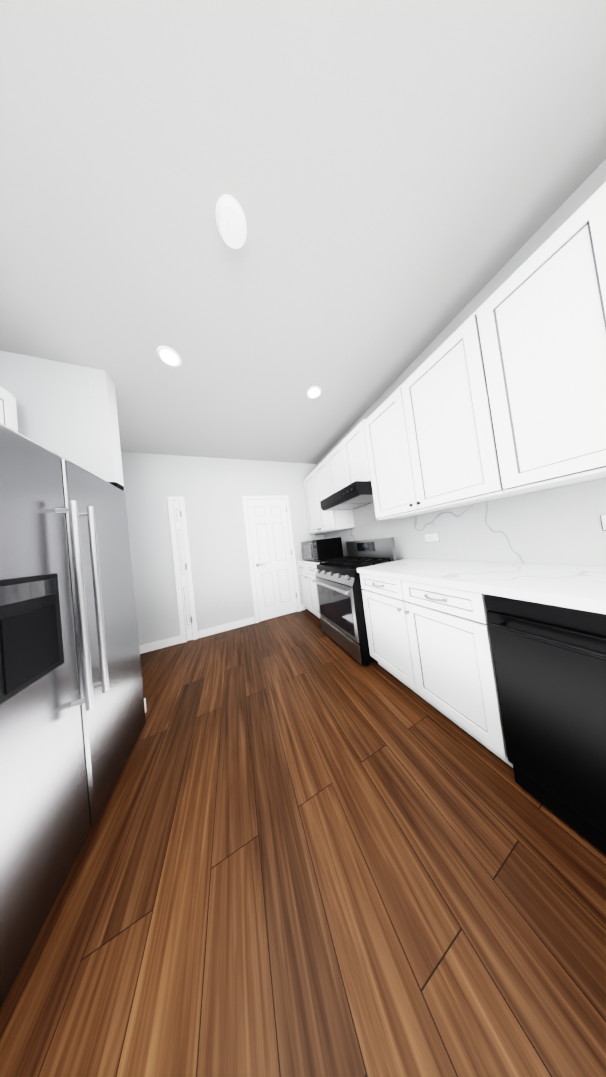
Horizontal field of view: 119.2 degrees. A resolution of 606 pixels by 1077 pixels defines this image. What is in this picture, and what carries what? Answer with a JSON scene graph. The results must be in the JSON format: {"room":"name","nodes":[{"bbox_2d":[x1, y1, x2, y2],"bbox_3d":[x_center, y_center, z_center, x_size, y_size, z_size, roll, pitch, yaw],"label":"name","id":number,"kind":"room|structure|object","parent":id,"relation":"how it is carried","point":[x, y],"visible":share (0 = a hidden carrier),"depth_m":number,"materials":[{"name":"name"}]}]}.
{"room":"kitchen","nodes":[
{"label":"kitchen","id":0,"kind":"room"},
{"bbox_2d":[0,351,123,486],"bbox_3d":[-2.077,0.108,1.157,1.420,2.740,0.120,-6,-2,-22],"label":"wall","id":1,"kind":"structure","parent":0,"point":[67,411],"depth_m":1.31,"materials":[{"name":"paint"}]},
{"bbox_2d":[121,452,323,645],"bbox_3d":[-1.407,0.076,2.835,3.910,2.740,0.120,-6,-2,-22],"label":"wall","id":2,"kind":"structure","parent":0,"point":[212,491],"depth_m":2.72,"materials":[{"name":"paint"}]},
{"bbox_2d":[139,635,180,653],"bbox_3d":[-2.052,1.467,2.404,0.684,0.105,0.016,-6,-2,-22],"label":"baseboard","id":3,"kind":"structure","parent":2,"relation":"attached to","point":[153,646],"depth_m":2.43,"materials":[{"name":"white wood"}]},
{"bbox_2d":[167,497,198,642],"bbox_3d":[-1.752,0.427,2.592,0.215,2.109,0.028,-6,-2,-22],"label":"hall door","id":4,"kind":"structure","parent":2,"relation":"in","point":[183,570],"depth_m":2.59,"materials":[{"name":"white wood"}]},
{"bbox_2d":[198,617,254,637],"bbox_3d":[-1.164,1.372,2.761,0.808,0.105,0.016,-6,-2,-22],"label":"baseboard","id":5,"kind":"structure","parent":2,"relation":"attached to","point":[223,628],"depth_m":2.74,"materials":[{"name":"white wood"}]},
{"bbox_2d":[241,496,301,622],"bbox_3d":[-0.518,0.295,3.063,0.820,2.109,0.075,-6,-2,-22],"label":"door","id":6,"kind":"structure","parent":2,"relation":"in","point":[271,558],"depth_m":3.07,"materials":[{"name":"white wood"}]},
{"bbox_2d":[0,609,605,1076],"bbox_3d":[-0.452,1.283,-0.402,5.030,0.060,6.660,-6,-2,-22],"label":"floor","id":7,"kind":"structure","parent":0,"point":[310,847],"depth_m":0.60,"materials":[{"name":"brown wood"}]},
{"bbox_2d":[0,422,145,1009],"bbox_3d":[-1.298,0.499,0.712,0.757,1.757,0.912,-6,-2,-22],"label":"refrigerator","id":8,"kind":"object","parent":7,"relation":"on","point":[72,717],"visible":1,"depth_m":0.67,"materials":[{"name":"silver metal"}]},
{"bbox_2d":[297,563,319,618],"bbox_3d":[0.385,0.806,2.928,0.672,0.874,0.913,-6,-2,-22],"label":"base cabinet","id":9,"kind":"object","parent":7,"relation":"on","point":[308,587],"visible":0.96,"depth_m":2.85,"materials":[{"name":"white wood"}]},
{"bbox_2d":[296,556,345,565],"bbox_3d":[0.341,0.352,2.944,0.653,0.040,0.916,-6,-2,-22],"label":"countertop","id":10,"kind":"structure","parent":9,"relation":"on","point":[310,562],"depth_m":2.76,"materials":[{"name":"stone"}]},
{"bbox_2d":[301,537,342,560],"bbox_3d":[0.269,0.178,2.863,0.458,0.315,0.611,-6,-2,-22],"label":"microwave","id":11,"kind":"object","parent":10,"relation":"on","point":[322,549],"visible":0.98,"depth_m":2.61,"materials":[{"name":"black metal"}]},
{"bbox_2d":[312,537,396,665],"bbox_3d":[0.572,0.619,2.088,0.663,1.155,0.794,-6,-2,-22],"label":"range","id":12,"kind":"object","parent":7,"relation":"on","point":[337,581],"visible":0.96,"depth_m":1.87,"materials":[{"name":"black"}]},
{"bbox_2d":[360,573,512,767],"bbox_3d":[1.010,0.689,1.345,0.672,0.874,0.882,-6,-2,-22],"label":"base cabinet","id":13,"kind":"object","parent":7,"relation":"on","point":[430,644],"visible":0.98,"depth_m":1.05,"materials":[{"name":"white wood"}]},
{"bbox_2d":[357,559,605,613],"bbox_3d":[1.255,0.178,0.590,0.678,0.040,2.538,-6,-2,-22],"label":"countertop","id":14,"kind":"structure","parent":13,"relation":"on","point":[579,587],"depth_m":0.82,"materials":[{"name":"stone"}]},
{"bbox_2d":[484,594,605,854],"bbox_3d":[1.252,0.643,0.629,0.656,0.868,0.623,-6,-2,-22],"label":"dishwasher","id":15,"kind":"object","parent":7,"relation":"on","point":[550,666],"visible":0.92,"depth_m":0.66,"materials":[{"name":"black metal"}]},
{"bbox_2d":[0,0,605,463],"bbox_3d":[-0.781,-1.497,-0.324,5.030,0.060,6.660,-6,-2,-22],"label":"ceiling","id":16,"kind":"structure","parent":0,"point":[400,180],"depth_m":0.77,"materials":[{"name":"paint"}]},
{"bbox_2d":[156,346,181,366],"bbox_3d":[-1.023,-1.387,1.362,0.156,0.006,0.156,-6,-2,-22],"label":"recessed light","id":17,"kind":"object","parent":16,"relation":"in","point":[169,356],"visible":1,"depth_m":1.35,"materials":[{"name":"white plastic"}]},
{"bbox_2d":[215,194,246,248],"bbox_3d":[-0.335,-1.468,0.836,0.136,0.036,0.136,-6,-2,-22],"label":"recessed light","id":18,"kind":"object","parent":16,"relation":"attached to","point":[231,221],"visible":1,"depth_m":0.82,"materials":[{"name":"white plastic"}]},
{"bbox_2d":[307,386,321,398],"bbox_3d":[0.114,-1.508,1.842,0.156,0.006,0.156,-6,-2,-22],"label":"recessed light","id":19,"kind":"object","parent":16,"relation":"in","point":[313,392],"visible":1,"depth_m":1.83,"materials":[{"name":"white plastic"}]},
{"bbox_2d":[316,159,605,559],"bbox_3d":[1.650,-0.349,0.549,0.120,2.740,6.660,-6,-2,-22],"label":"wall","id":20,"kind":"structure","parent":0,"point":[585,191],"depth_m":1.08,"materials":[{"name":"paint"}]},
{"bbox_2d":[303,481,309,533],"bbox_3d":[0.224,-0.601,3.418,0.328,1.018,0.082,-6,-2,-22],"label":"upper cabinet","id":21,"kind":"object","parent":20,"relation":"attached to","point":[306,507],"visible":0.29,"depth_m":3.38,"materials":[{"name":"white wood"}]},
{"bbox_2d":[304,456,354,534],"bbox_3d":[0.376,-0.634,2.965,0.378,1.048,0.873,-6,-2,-22],"label":"upper cabinet","id":22,"kind":"object","parent":20,"relation":"attached to","point":[317,488],"visible":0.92,"depth_m":2.78,"materials":[{"name":"white wood"}]},
{"bbox_2d":[320,481,373,510],"bbox_3d":[0.622,-0.491,2.170,0.541,0.136,0.754,-6,-2,-22],"label":"range hood","id":23,"kind":"object","parent":20,"relation":"attached to","point":[355,494],"visible":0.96,"depth_m":1.98,"materials":[{"name":"black metal"}]},
{"bbox_2d":[327,419,370,494],"bbox_3d":[0.652,-0.889,2.212,0.378,0.648,0.758,-6,-2,-22],"label":"upper cabinet","id":24,"kind":"object","parent":20,"relation":"attached to","point":[347,460],"visible":0.5,"depth_m":2.06,"materials":[{"name":"white wood"}]},
{"bbox_2d":[364,311,530,519],"bbox_3d":[0.980,-0.733,1.436,0.378,1.018,0.897,-6,-2,-22],"label":"upper cabinet","id":25,"kind":"object","parent":20,"relation":"attached to","point":[430,435],"visible":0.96,"depth_m":1.20,"materials":[{"name":"white wood"}]},
{"bbox_2d":[324,478,605,566],"bbox_3d":[1.204,-0.161,1.522,0.015,0.696,4.258,-6,-2,-22],"label":"backsplash","id":26,"kind":"structure","parent":20,"relation":"attached to","point":[562,525],"depth_m":1.16,"materials":[{"name":"stone"}]},
{"bbox_2d":[425,533,439,541],"bbox_3d":[1.169,-0.007,1.616,0.008,0.078,0.121,-6,-2,-22],"label":"electrical outlet","id":27,"kind":"object","parent":26,"relation":"attached to","point":[432,537],"visible":1,"depth_m":1.61,"materials":[{"name":"grey plastic"}]},
{"bbox_2d":[600,515,605,530],"bbox_3d":[1.484,-0.079,0.816,0.008,0.078,0.121,-6,-2,-22],"label":"electrical outlet","id":28,"kind":"object","parent":26,"relation":"attached to","point":[603,520],"visible":1,"depth_m":0.86,"materials":[{"name":"grey plastic"}]},
{"bbox_2d":[476,182,605,492],"bbox_3d":[1.280,-0.789,0.676,0.378,1.018,0.736,-6,-2,-22],"label":"upper cabinet","id":29,"kind":"object","parent":20,"relation":"attached to","point":[541,314],"visible":1,"depth_m":0.77,"materials":[{"name":"white wood"}]},
{"bbox_3d":[-1.720,0.037,0.117,0.120,2.740,2.082,-6,-2,-22],"label":"wall","id":30,"kind":"structure","parent":0,"visible":0},
{"bbox_2d":[0,386,17,431],"bbox_3d":[-1.756,-0.673,0.623,0.328,0.540,1.000,-6,-2,-22],"label":"upper cabinet","id":31,"kind":"object","parent":30,"relation":"attached to","point":[8,414],"visible":0.48,"depth_m":1.09,"materials":[{"name":"white wood"}]}
]}

